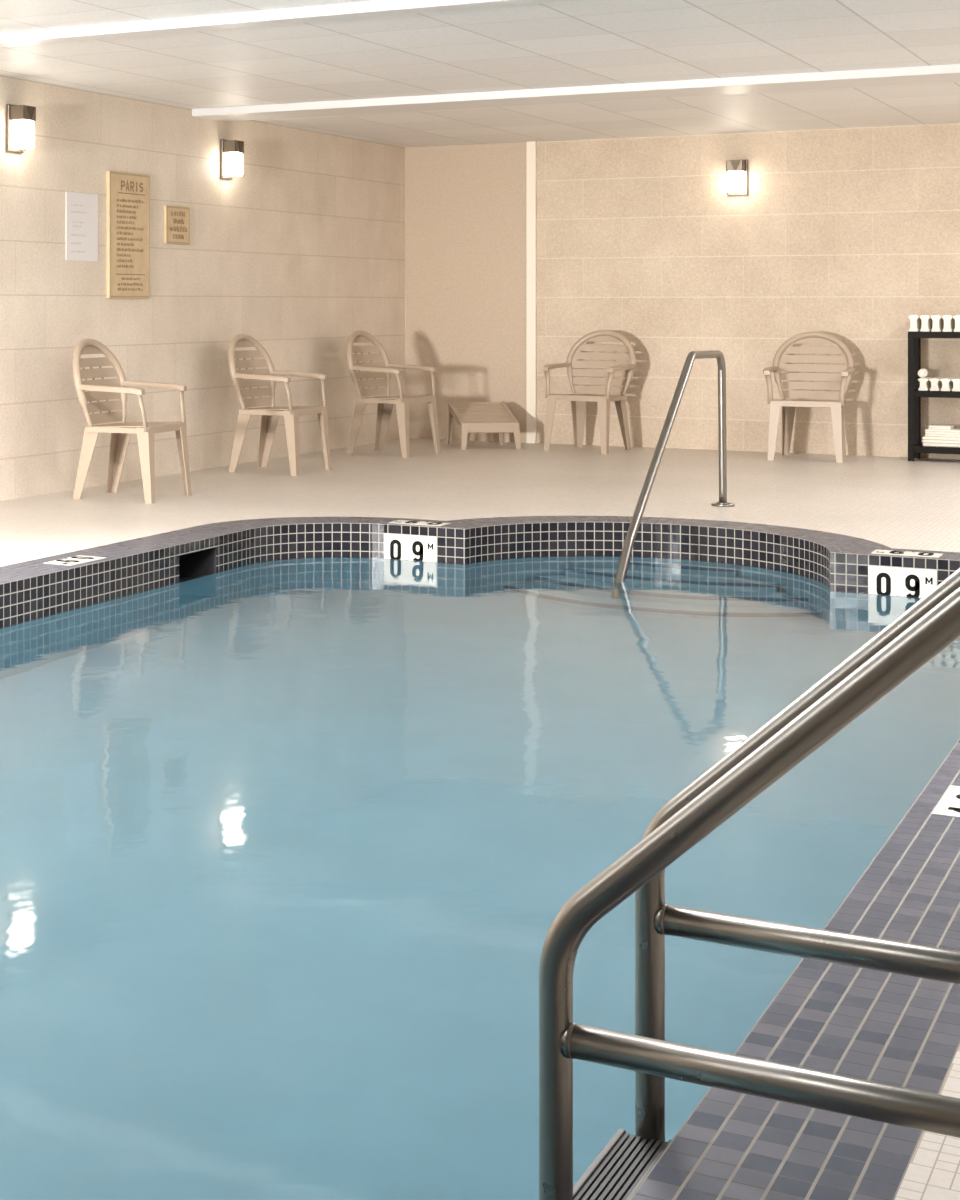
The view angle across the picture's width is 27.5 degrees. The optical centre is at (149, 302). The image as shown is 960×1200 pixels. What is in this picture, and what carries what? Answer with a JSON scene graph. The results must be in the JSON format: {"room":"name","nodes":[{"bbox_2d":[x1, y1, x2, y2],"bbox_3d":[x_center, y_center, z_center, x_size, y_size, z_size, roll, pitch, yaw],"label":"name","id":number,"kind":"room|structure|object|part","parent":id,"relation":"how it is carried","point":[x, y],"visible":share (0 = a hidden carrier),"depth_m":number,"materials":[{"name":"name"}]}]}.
{"room":"indoor swimming pool","nodes":[
{"label":"indoor swimming pool","id":0,"kind":"room"},
{"bbox_2d":[0,75,404,500],"bbox_3d":[-2.277,-0.085,8.482,0.120,2.410,17.160,0,0,30],"label":"wall","id":1,"kind":"structure","parent":0,"point":[301,252],"depth_m":12.72,"materials":[{"name":"beige tile"}]},
{"bbox_2d":[6,104,35,152],"bbox_3d":[-0.730,-0.995,10.879,0.119,0.270,0.150,0,0,30],"label":"wall sconce","id":2,"kind":"object","parent":1,"relation":"attached to","point":[20,119],"visible":1,"depth_m":10.84,"materials":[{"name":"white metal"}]},
{"bbox_3d":[-0.722,-0.960,10.874,0.086,0.159,0.112,0,0,30],"label":"lamp shade","id":3,"kind":"part","parent":2,"relation":"part of","materials":[{"name":"white glass"}]},
{"bbox_2d":[10,105,35,120],"bbox_3d":[-0.721,-1.080,10.874,0.099,0.080,0.124,0,0,30],"label":"hood","id":4,"kind":"object","parent":2,"relation":"attached to","point":[17,112],"depth_m":10.83,"materials":[{"name":"silver metal"}]},
{"bbox_2d":[66,191,97,260],"bbox_3d":[-0.409,-0.460,11.537,0.005,0.410,0.360,0,0,30],"label":"paper notice","id":5,"kind":"object","parent":1,"relation":"attached to","point":[81,208],"visible":1,"depth_m":11.53,"materials":[{"name":"white paper"}]},
{"bbox_2d":[106,171,149,297],"bbox_3d":[-0.135,-0.422,11.985,0.024,0.785,0.490,0,0,30],"label":"plaque","id":6,"kind":"object","parent":1,"relation":"attached to","point":[127,194],"visible":1,"depth_m":11.95,"materials":[{"name":"gold metal"}]},
{"bbox_2d":[164,205,189,244],"bbox_3d":[0.178,-0.510,12.523,0.018,0.250,0.315,0,0,30],"label":"plaque","id":7,"kind":"object","parent":1,"relation":"attached to","point":[176,218],"visible":1,"depth_m":12.50,"materials":[{"name":"gold metal"}]},
{"bbox_2d":[220,139,243,179],"bbox_3d":[0.567,-0.985,13.086,0.119,0.270,0.150,0,0,30],"label":"wall sconce","id":8,"kind":"object","parent":1,"relation":"attached to","point":[231,156],"visible":1,"depth_m":13.04,"materials":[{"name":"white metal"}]},
{"bbox_3d":[0.575,-0.950,13.081,0.086,0.159,0.112,0,0,30],"label":"lamp shade","id":9,"kind":"part","parent":8,"relation":"part of","materials":[{"name":"white glass"}]},
{"bbox_2d":[224,140,243,152],"bbox_3d":[0.576,-1.070,13.081,0.099,0.080,0.124,0,0,30],"label":"hood","id":10,"kind":"object","parent":8,"relation":"attached to","point":[230,146],"depth_m":13.03,"materials":[{"name":"silver metal"}]},
{"bbox_2d":[0,0,959,146],"bbox_3d":[1.772,-1.340,6.173,9.440,0.100,17.280,0,0,30],"label":"ceiling","id":11,"kind":"structure","parent":0,"point":[574,43],"depth_m":10.16,"materials":[{"name":"white paint"}]},
{"bbox_2d":[0,0,571,47],"bbox_3d":[2.466,-1.270,7.354,9.200,0.050,0.140,0,0,30],"label":"ceiling light","id":12,"kind":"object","parent":11,"relation":"attached to","point":[383,7],"depth_m":8.47,"materials":[{"name":"white plastic"}]},
{"bbox_2d":[192,64,959,121],"bbox_3d":[4.358,-1.268,10.575,9.200,0.053,0.450,0,0,30],"label":"ceiling light","id":13,"kind":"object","parent":11,"relation":"attached to","point":[936,73],"depth_m":11.42,"materials":[{"name":"white plastic"}]},
{"bbox_2d":[0,438,959,1199],"bbox_3d":[1.772,1.170,6.173,9.200,0.100,17.040,0,0,30],"label":"floor","id":14,"kind":"structure","parent":0,"point":[892,502],"depth_m":11.23,"materials":[{"name":"beige tile"}]},
{"bbox_2d":[72,339,191,503],"bbox_3d":[-0.129,0.664,11.011,0.573,0.912,0.620,0,0,28],"label":"armchair","id":15,"kind":"object","parent":14,"relation":"on","point":[116,388],"visible":1,"depth_m":11.06,"materials":[{"name":"beige plastic"}]},
{"bbox_3d":[-0.342,0.915,10.936,0.167,0.410,0.112,0,0,28],"label":"leg","id":16,"kind":"part","parent":15,"relation":"part of","materials":[{"name":"beige plastic"}]},
{"bbox_3d":[-0.307,0.466,11.105,0.171,0.516,0.570,0,0,28],"label":"frame","id":17,"kind":"part","parent":15,"relation":"part of","materials":[{"name":"beige plastic"}]},
{"bbox_3d":[-0.306,0.473,11.104,0.130,0.443,0.502,0,0,28],"label":"backrest","id":18,"kind":"part","parent":15,"relation":"part of","materials":[{"name":"beige plastic"}]},
{"bbox_3d":[-0.213,0.592,10.751,0.423,0.260,0.084,0,0,25],"label":"armrest","id":19,"kind":"part","parent":15,"relation":"part of","materials":[{"name":"beige plastic"}]},
{"bbox_3d":[-0.189,0.915,11.230,0.167,0.410,0.112,0,0,28],"label":"leg","id":20,"kind":"part","parent":15,"relation":"part of","materials":[{"name":"beige plastic"}]},
{"bbox_3d":[-0.089,0.715,10.991,0.430,0.050,0.470,0,0,28],"label":"seat","id":21,"kind":"part","parent":15,"relation":"part of","materials":[{"name":"beige plastic"}]},
{"bbox_3d":[-0.017,0.910,10.719,0.104,0.420,0.088,0,0,28],"label":"leg","id":22,"kind":"part","parent":15,"relation":"part of","materials":[{"name":"beige plastic"}]},
{"bbox_3d":[0.037,0.592,11.229,0.423,0.260,0.084,0,0,30],"label":"armrest","id":23,"kind":"part","parent":15,"relation":"part of","materials":[{"name":"beige plastic"}]},
{"bbox_3d":[0.175,0.910,11.087,0.104,0.420,0.088,0,0,28],"label":"leg","id":24,"kind":"part","parent":15,"relation":"part of","materials":[{"name":"beige plastic"}]},
{"bbox_2d":[228,334,331,475],"bbox_3d":[0.840,0.664,12.729,0.573,0.912,0.620,0,0,32],"label":"armchair","id":25,"kind":"object","parent":14,"relation":"on","point":[254,377],"visible":1,"depth_m":12.77,"materials":[{"name":"beige plastic"}]},
{"bbox_3d":[0.621,0.915,12.671,0.167,0.410,0.112,0,0,32],"label":"leg","id":26,"kind":"part","parent":25,"relation":"part of","materials":[{"name":"beige plastic"}]},
{"bbox_3d":[0.670,0.466,12.836,0.171,0.516,0.570,0,0,32],"label":"frame","id":27,"kind":"part","parent":25,"relation":"part of","materials":[{"name":"beige plastic"}]},
{"bbox_3d":[0.670,0.473,12.836,0.130,0.443,0.502,0,0,32],"label":"backrest","id":28,"kind":"part","parent":25,"relation":"part of","materials":[{"name":"beige plastic"}]},
{"bbox_3d":[0.735,0.592,12.477,0.423,0.260,0.084,0,0,29],"label":"armrest","id":29,"kind":"part","parent":25,"relation":"part of","materials":[{"name":"beige plastic"}]},
{"bbox_3d":[0.798,0.915,12.952,0.167,0.410,0.112,0,0,32],"label":"leg","id":30,"kind":"part","parent":25,"relation":"part of","materials":[{"name":"beige plastic"}]},
{"bbox_3d":[0.878,0.715,12.706,0.430,0.050,0.470,0,0,32],"label":"seat","id":31,"kind":"part","parent":25,"relation":"part of","materials":[{"name":"beige plastic"}]},
{"bbox_3d":[0.928,0.910,12.429,0.104,0.420,0.088,0,0,32],"label":"leg","id":32,"kind":"part","parent":25,"relation":"part of","materials":[{"name":"beige plastic"}]},
{"bbox_3d":[1.022,0.592,12.933,0.423,0.260,0.084,0,0,35],"label":"armrest","id":33,"kind":"part","parent":25,"relation":"part of","materials":[{"name":"beige plastic"}]},
{"bbox_3d":[1.149,0.910,12.781,0.104,0.420,0.088,0,0,32],"label":"leg","id":34,"kind":"part","parent":25,"relation":"part of","materials":[{"name":"beige plastic"}]},
{"bbox_2d":[346,331,439,457],"bbox_3d":[1.783,0.664,14.196,0.573,0.912,0.620,0,0,37],"label":"armchair","id":35,"kind":"object","parent":14,"relation":"on","point":[366,370],"visible":1,"depth_m":14.23,"materials":[{"name":"beige plastic"}]},
{"bbox_3d":[1.560,0.915,14.157,0.167,0.410,0.112,0,0,37],"label":"leg","id":36,"kind":"part","parent":35,"relation":"part of","materials":[{"name":"beige plastic"}]},
{"bbox_3d":[1.623,0.466,14.318,0.171,0.516,0.570,0,0,37],"label":"frame","id":37,"kind":"part","parent":35,"relation":"part of","materials":[{"name":"beige plastic"}]},
{"bbox_3d":[1.624,0.473,14.318,0.130,0.443,0.502,0,0,37],"label":"backrest","id":38,"kind":"part","parent":35,"relation":"part of","materials":[{"name":"beige plastic"}]},
{"bbox_3d":[1.656,0.592,13.954,0.423,0.260,0.084,0,0,35],"label":"armrest","id":39,"kind":"part","parent":35,"relation":"part of","materials":[{"name":"beige plastic"}]},
{"bbox_3d":[1.761,0.915,14.421,0.167,0.410,0.112,0,0,37],"label":"leg","id":40,"kind":"part","parent":35,"relation":"part of","materials":[{"name":"beige plastic"}]},
{"bbox_3d":[1.818,0.715,14.169,0.430,0.050,0.470,0,0,37],"label":"seat","id":41,"kind":"part","parent":35,"relation":"part of","materials":[{"name":"beige plastic"}]},
{"bbox_3d":[1.843,0.910,13.889,0.104,0.420,0.088,0,0,37],"label":"leg","id":42,"kind":"part","parent":35,"relation":"part of","materials":[{"name":"beige plastic"}]},
{"bbox_3d":[1.983,0.592,14.383,0.423,0.260,0.084,0,0,40],"label":"armrest","id":43,"kind":"part","parent":35,"relation":"part of","materials":[{"name":"beige plastic"}]},
{"bbox_3d":[2.096,0.910,14.219,0.104,0.420,0.088,0,0,37],"label":"leg","id":44,"kind":"part","parent":35,"relation":"part of","materials":[{"name":"beige plastic"}]},
{"bbox_2d":[0,522,959,626],"bbox_3d":[-0.146,1.695,5.004,3.938,1.150,10.880,0,0,30],"label":"wall tiles","id":45,"kind":"object","parent":14,"relation":"in","point":[25,599],"visible":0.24,"depth_m":9.43,"materials":[{"name":"tile"}]},
{"bbox_2d":[384,534,436,561],"bbox_3d":[1.310,1.239,9.609,0.284,0.141,0.011,0,0,30],"label":"depth marker","id":46,"kind":"object","parent":45,"relation":"attached to","point":[396,546],"visible":0.95,"depth_m":9.60,"materials":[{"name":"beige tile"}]},
{"bbox_2d":[0,555,959,1199],"bbox_3d":[-0.034,1.292,4.938,3.684,0.001,10.886,0,0,30],"label":"pool water","id":47,"kind":"object","parent":45,"relation":"in","point":[291,849],"visible":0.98,"depth_m":4.58,"materials":[{"name":"blue liquid"}]},
{"bbox_2d":[868,566,936,596],"bbox_3d":[3.321,1.239,8.428,0.284,0.141,0.011,0,0,30],"label":"depth marker","id":48,"kind":"object","parent":45,"relation":"attached to","point":[911,582],"visible":0.94,"depth_m":8.43,"materials":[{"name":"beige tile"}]},
{"bbox_2d":[0,516,959,1199],"bbox_3d":[-0.034,1.120,4.938,4.249,0.001,11.451,0,0,30],"label":"pool coping","id":49,"kind":"structure","parent":14,"relation":"on","point":[894,1029],"depth_m":2.96,"materials":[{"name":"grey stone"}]},
{"bbox_2d":[45,555,105,564],"bbox_3d":[-0.326,1.121,8.307,0.141,0.007,0.284,0,0,30],"label":"depth marker","id":50,"kind":"object","parent":49,"relation":"on","point":[78,559],"visible":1,"depth_m":8.29,"materials":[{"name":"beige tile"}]},
{"bbox_2d":[389,520,450,525],"bbox_3d":[1.371,1.121,9.713,0.284,0.007,0.141,0,0,30],"label":"depth marker","id":51,"kind":"object","parent":49,"relation":"on","point":[397,521],"visible":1,"depth_m":9.69,"materials":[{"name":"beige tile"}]},
{"bbox_2d":[872,550,942,557],"bbox_3d":[3.382,1.121,8.531,0.284,0.007,0.141,0,0,30],"label":"depth marker","id":52,"kind":"object","parent":49,"relation":"on","point":[890,552],"visible":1,"depth_m":8.53,"materials":[{"name":"white tile"}]},
{"bbox_2d":[931,785,959,817],"bbox_3d":[1.845,1.121,4.271,0.141,0.007,0.284,0,0,30],"label":"depth marker","id":53,"kind":"object","parent":49,"relation":"attached to","point":[949,804],"visible":1,"depth_m":4.26,"materials":[{"name":"white tile"}]},
{"bbox_2d":[446,401,520,448],"bbox_3d":[2.594,0.949,14.874,0.464,0.343,0.479,0,0,-5],"label":"slatted footrest","id":54,"kind":"object","parent":14,"relation":"on","point":[472,417],"visible":1,"depth_m":14.80,"materials":[{"name":"beige plastic"}]},
{"bbox_3d":[2.376,0.960,15.057,0.062,0.320,0.075,0,0,-5],"label":"leg","id":55,"kind":"part","parent":54,"relation":"part of","materials":[{"name":"beige plastic"}]},
{"bbox_3d":[2.412,1.025,14.655,0.062,0.190,0.075,0,0,-5],"label":"leg","id":56,"kind":"part","parent":54,"relation":"part of","materials":[{"name":"beige plastic"}]},
{"bbox_3d":[2.594,0.886,14.874,0.450,0.218,0.439,0,0,-5],"label":"frame","id":57,"kind":"part","parent":54,"relation":"part of","materials":[{"name":"beige plastic"}]},
{"bbox_3d":[2.776,0.960,15.093,0.062,0.320,0.075,0,0,-5],"label":"leg","id":58,"kind":"part","parent":54,"relation":"part of","materials":[{"name":"beige plastic"}]},
{"bbox_3d":[2.812,1.025,14.690,0.062,0.190,0.075,0,0,-5],"label":"leg","id":59,"kind":"part","parent":54,"relation":"part of","materials":[{"name":"beige plastic"}]},
{"bbox_2d":[543,330,635,453],"bbox_3d":[3.354,0.664,14.527,0.620,0.912,0.573,0,0,37],"label":"armchair","id":60,"kind":"object","parent":14,"relation":"on","point":[615,368],"visible":1,"depth_m":14.62,"materials":[{"name":"beige plastic"}]},
{"bbox_3d":[3.047,0.910,14.467,0.088,0.420,0.104,0,0,37],"label":"leg","id":61,"kind":"part","parent":60,"relation":"part of","materials":[{"name":"beige plastic"}]},
{"bbox_3d":[3.112,0.592,14.654,0.084,0.260,0.423,0,0,35],"label":"armrest","id":62,"kind":"part","parent":60,"relation":"part of","materials":[{"name":"beige plastic"}]},
{"bbox_3d":[3.316,0.915,14.750,0.112,0.410,0.167,0,0,37],"label":"leg","id":63,"kind":"part","parent":60,"relation":"part of","materials":[{"name":"beige plastic"}]},
{"bbox_3d":[3.328,0.715,14.492,0.470,0.050,0.430,0,0,37],"label":"seat","id":64,"kind":"part","parent":60,"relation":"part of","materials":[{"name":"beige plastic"}]},
{"bbox_3d":[3.476,0.473,14.686,0.502,0.443,0.130,0,0,37],"label":"backrest","id":65,"kind":"part","parent":60,"relation":"part of","materials":[{"name":"beige plastic"}]},
{"bbox_3d":[3.476,0.466,14.687,0.570,0.516,0.171,0,0,37],"label":"frame","id":66,"kind":"part","parent":60,"relation":"part of","materials":[{"name":"beige plastic"}]},
{"bbox_3d":[3.378,0.910,14.214,0.088,0.420,0.104,0,0,37],"label":"leg","id":67,"kind":"part","parent":60,"relation":"part of","materials":[{"name":"beige plastic"}]},
{"bbox_3d":[3.541,0.592,14.327,0.084,0.260,0.423,0,0,40],"label":"armrest","id":68,"kind":"part","parent":60,"relation":"part of","materials":[{"name":"beige plastic"}]},
{"bbox_3d":[3.580,0.915,14.549,0.112,0.410,0.167,0,0,37],"label":"leg","id":69,"kind":"part","parent":60,"relation":"part of","materials":[{"name":"beige plastic"}]},
{"bbox_2d":[615,350,734,581],"bbox_3d":[2.670,0.991,9.705,0.124,1.480,2.084,0,0,30],"label":"grab rail","id":70,"kind":"object","parent":14,"relation":"on","point":[650,477],"visible":0.82,"depth_m":9.76,"materials":[{"name":"silver metal"}]},
{"bbox_2d":[539,568,959,1199],"bbox_3d":[1.006,1.175,2.235,1.040,1.890,0.504,0,0,30],"label":"pool ladder","id":71,"kind":"object","parent":14,"relation":"attached to","point":[929,626],"visible":0.95,"depth_m":2.28,"materials":[{"name":"silver metal"}]},
{"bbox_2d":[763,331,854,462],"bbox_3d":[4.749,0.664,13.742,0.620,0.912,0.573,0,0,26],"label":"armchair","id":72,"kind":"object","parent":14,"relation":"on","point":[788,406],"visible":1,"depth_m":13.89,"materials":[{"name":"beige plastic"}]},
{"bbox_3d":[4.487,0.592,13.819,0.084,0.260,0.423,0,0,23],"label":"armrest","id":73,"kind":"part","parent":72,"relation":"part of","materials":[{"name":"beige plastic"}]},
{"bbox_3d":[4.460,0.910,13.622,0.088,0.420,0.104,0,0,26],"label":"leg","id":74,"kind":"part","parent":72,"relation":"part of","materials":[{"name":"beige plastic"}]},
{"bbox_3d":[4.667,0.915,13.953,0.112,0.410,0.167,0,0,26],"label":"leg","id":75,"kind":"part","parent":72,"relation":"part of","materials":[{"name":"beige plastic"}]},
{"bbox_3d":[4.730,0.715,13.702,0.470,0.050,0.430,0,0,26],"label":"seat","id":76,"kind":"part","parent":72,"relation":"part of","materials":[{"name":"beige plastic"}]},
{"bbox_3d":[4.837,0.466,13.923,0.570,0.516,0.171,0,0,26],"label":"frame","id":77,"kind":"part","parent":72,"relation":"part of","materials":[{"name":"beige plastic"}]},
{"bbox_3d":[4.837,0.473,13.923,0.502,0.443,0.130,0,0,26],"label":"backrest","id":78,"kind":"part","parent":72,"relation":"part of","materials":[{"name":"beige plastic"}]},
{"bbox_3d":[4.834,0.910,13.441,0.088,0.420,0.104,0,0,26],"label":"leg","id":79,"kind":"part","parent":72,"relation":"part of","materials":[{"name":"beige plastic"}]},
{"bbox_3d":[4.966,0.915,13.809,0.112,0.410,0.167,0,0,26],"label":"leg","id":80,"kind":"part","parent":72,"relation":"part of","materials":[{"name":"beige plastic"}]},
{"bbox_3d":[4.972,0.592,13.583,0.084,0.260,0.423,0,0,29],"label":"armrest","id":81,"kind":"part","parent":72,"relation":"part of","materials":[{"name":"beige plastic"}]},
{"bbox_2d":[908,331,959,460],"bbox_3d":[5.747,0.661,13.487,0.695,0.918,0.312,0,0,30],"label":"towel rack","id":82,"kind":"object","parent":14,"relation":"on","point":[915,448],"visible":0.99,"depth_m":13.52,"materials":[{"name":"black metal"}]},
{"bbox_3d":[5.394,0.665,13.533,0.040,0.910,0.032,0,0,30],"label":"post","id":83,"kind":"part","parent":82,"relation":"part of","materials":[{"name":"black metal"}]},
{"bbox_2d":[908,315,921,331],"bbox_3d":[5.475,0.143,13.647,0.070,0.118,0.236,0,0,31],"label":"rolled towel","id":84,"kind":"object","parent":82,"relation":"on","point":[915,321],"visible":0.83,"depth_m":13.55,"materials":[{"name":"white fabric"}]},
{"bbox_3d":[5.536,0.665,13.774,0.040,0.910,0.032,0,0,30],"label":"post","id":85,"kind":"part","parent":82,"relation":"part of","materials":[{"name":"black metal"}]},
{"bbox_2d":[918,377,930,390],"bbox_3d":[5.529,0.576,13.615,0.070,0.088,0.236,0,0,30],"label":"rolled towel","id":86,"kind":"object","parent":82,"relation":"on","point":[925,384],"visible":0.84,"depth_m":13.52,"materials":[{"name":"white fabric"}]},
{"bbox_2d":[918,368,927,377],"bbox_3d":[5.507,0.498,13.603,0.062,0.062,0.203,0,0,25],"label":"rolled towel","id":87,"kind":"object","parent":86,"relation":"on","point":[923,372],"visible":1,"depth_m":13.51,"materials":[{"name":"white fabric"}]},
{"bbox_2d":[920,315,932,331],"bbox_3d":[5.538,0.143,13.610,0.070,0.118,0.236,0,0,30],"label":"rolled towel","id":88,"kind":"object","parent":82,"relation":"on","point":[926,326],"visible":0.86,"depth_m":13.51,"materials":[{"name":"white fabric"}]},
{"bbox_2d":[908,331,959,337],"bbox_3d":[5.748,0.225,13.487,0.693,0.045,0.307,0,0,30],"label":"shelf","id":89,"kind":"object","parent":82,"relation":"attached to","point":[911,334],"depth_m":13.45,"materials":[{"name":"black metal"}]},
{"bbox_2d":[929,377,942,390],"bbox_3d":[5.593,0.576,13.578,0.070,0.088,0.236,0,0,30],"label":"rolled towel","id":90,"kind":"object","parent":82,"relation":"on","point":[936,384],"visible":0.86,"depth_m":13.48,"materials":[{"name":"white fabric"}]},
{"bbox_2d":[914,389,959,397],"bbox_3d":[5.748,0.642,13.487,0.693,0.045,0.307,0,0,30],"label":"shelf","id":91,"kind":"object","parent":82,"relation":"attached to","point":[917,394],"depth_m":13.43,"materials":[{"name":"black wood"}]},
{"bbox_2d":[914,444,959,454],"bbox_3d":[5.748,1.038,13.487,0.693,0.045,0.307,0,0,30],"label":"shelf","id":92,"kind":"object","parent":82,"relation":"attached to","point":[918,448],"depth_m":13.44,"materials":[{"name":"black wood"}]},
{"bbox_2d":[931,315,943,331],"bbox_3d":[5.602,0.143,13.573,0.070,0.118,0.236,0,0,30],"label":"rolled towel","id":93,"kind":"object","parent":82,"relation":"on","point":[938,321],"visible":0.88,"depth_m":13.47,"materials":[{"name":"white fabric"}]},
{"bbox_2d":[922,436,959,447],"bbox_3d":[5.636,0.980,13.541,0.273,0.070,0.220,0,0,30],"label":"folded towel","id":94,"kind":"object","parent":82,"relation":"on","point":[927,441],"visible":0.9,"depth_m":13.45,"materials":[{"name":"white fabric"}]},
{"bbox_2d":[925,428,959,437],"bbox_3d":[5.644,0.919,13.537,0.255,0.052,0.220,0,0,30],"label":"folded towel","id":95,"kind":"object","parent":94,"relation":"on","point":[955,432],"visible":0.92,"depth_m":13.45,"materials":[{"name":"white fabric"}]},
{"bbox_2d":[928,424,954,429],"bbox_3d":[5.618,0.880,13.552,0.146,0.026,0.220,0,0,30],"label":"folded towel","id":96,"kind":"object","parent":95,"relation":"on","point":[934,426],"visible":1,"depth_m":13.47,"materials":[{"name":"white fabric"}]},
{"bbox_2d":[940,377,954,390],"bbox_3d":[5.656,0.576,13.541,0.070,0.088,0.236,0,0,30],"label":"rolled towel","id":97,"kind":"object","parent":82,"relation":"on","point":[947,384],"visible":0.89,"depth_m":13.45,"materials":[{"name":"white fabric"}]},
{"bbox_2d":[942,315,954,331],"bbox_3d":[5.665,0.143,13.535,0.070,0.118,0.236,0,0,30],"label":"rolled towel","id":98,"kind":"object","parent":82,"relation":"on","point":[949,326],"visible":0.86,"depth_m":13.44,"materials":[{"name":"white fabric"}]},
{"bbox_2d":[951,378,959,390],"bbox_3d":[5.720,0.576,13.504,0.070,0.088,0.236,0,0,31],"label":"rolled towel","id":99,"kind":"object","parent":82,"relation":"on","point":[956,382],"visible":1,"depth_m":13.40,"materials":[{"name":"white fabric"}]},
{"bbox_2d":[953,315,959,331],"bbox_3d":[5.729,0.143,13.498,0.070,0.118,0.236,0,0,30],"label":"rolled towel","id":100,"kind":"object","parent":82,"relation":"on","point":[956,317],"visible":1,"depth_m":13.40,"materials":[{"name":"white fabric"}]},
{"bbox_2d":[537,123,959,458],"bbox_3d":[6.118,-0.085,13.571,9.440,2.410,0.120,0,0,30],"label":"wall","id":101,"kind":"structure","parent":0,"point":[847,234],"depth_m":14.44,"materials":[{"name":"beige tile"}]},
{"bbox_2d":[405,142,525,442],"bbox_3d":[2.576,-0.085,15.581,1.055,2.410,0.022,0,0,30],"label":"wall","id":102,"kind":"structure","parent":101,"relation":"attached to","point":[465,205],"depth_m":15.57,"materials":[{"name":"beige paint"}]},
{"bbox_2d":[526,141,536,442],"bbox_3d":[3.057,-0.085,15.285,0.075,2.410,0.045,0,0,30],"label":"trim","id":103,"kind":"structure","parent":101,"relation":"attached to","point":[531,147],"depth_m":15.27,"materials":[{"name":"beige paint"}]},
{"bbox_2d":[726,159,747,195],"bbox_3d":[4.428,-0.950,14.425,0.150,0.270,0.119,0,0,30],"label":"wall sconce","id":104,"kind":"object","parent":101,"relation":"attached to","point":[737,170],"visible":1,"depth_m":14.39,"materials":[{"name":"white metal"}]},
{"bbox_3d":[4.423,-0.914,14.417,0.112,0.159,0.086,0,0,30],"label":"lamp shade","id":105,"kind":"part","parent":104,"relation":"part of","materials":[{"name":"white glass"}]},
{"bbox_2d":[726,160,745,170],"bbox_3d":[4.423,-1.035,14.417,0.124,0.080,0.099,0,0,30],"label":"hood","id":106,"kind":"object","parent":104,"relation":"attached to","point":[731,165],"depth_m":14.38,"materials":[{"name":"silver metal"}]}
]}

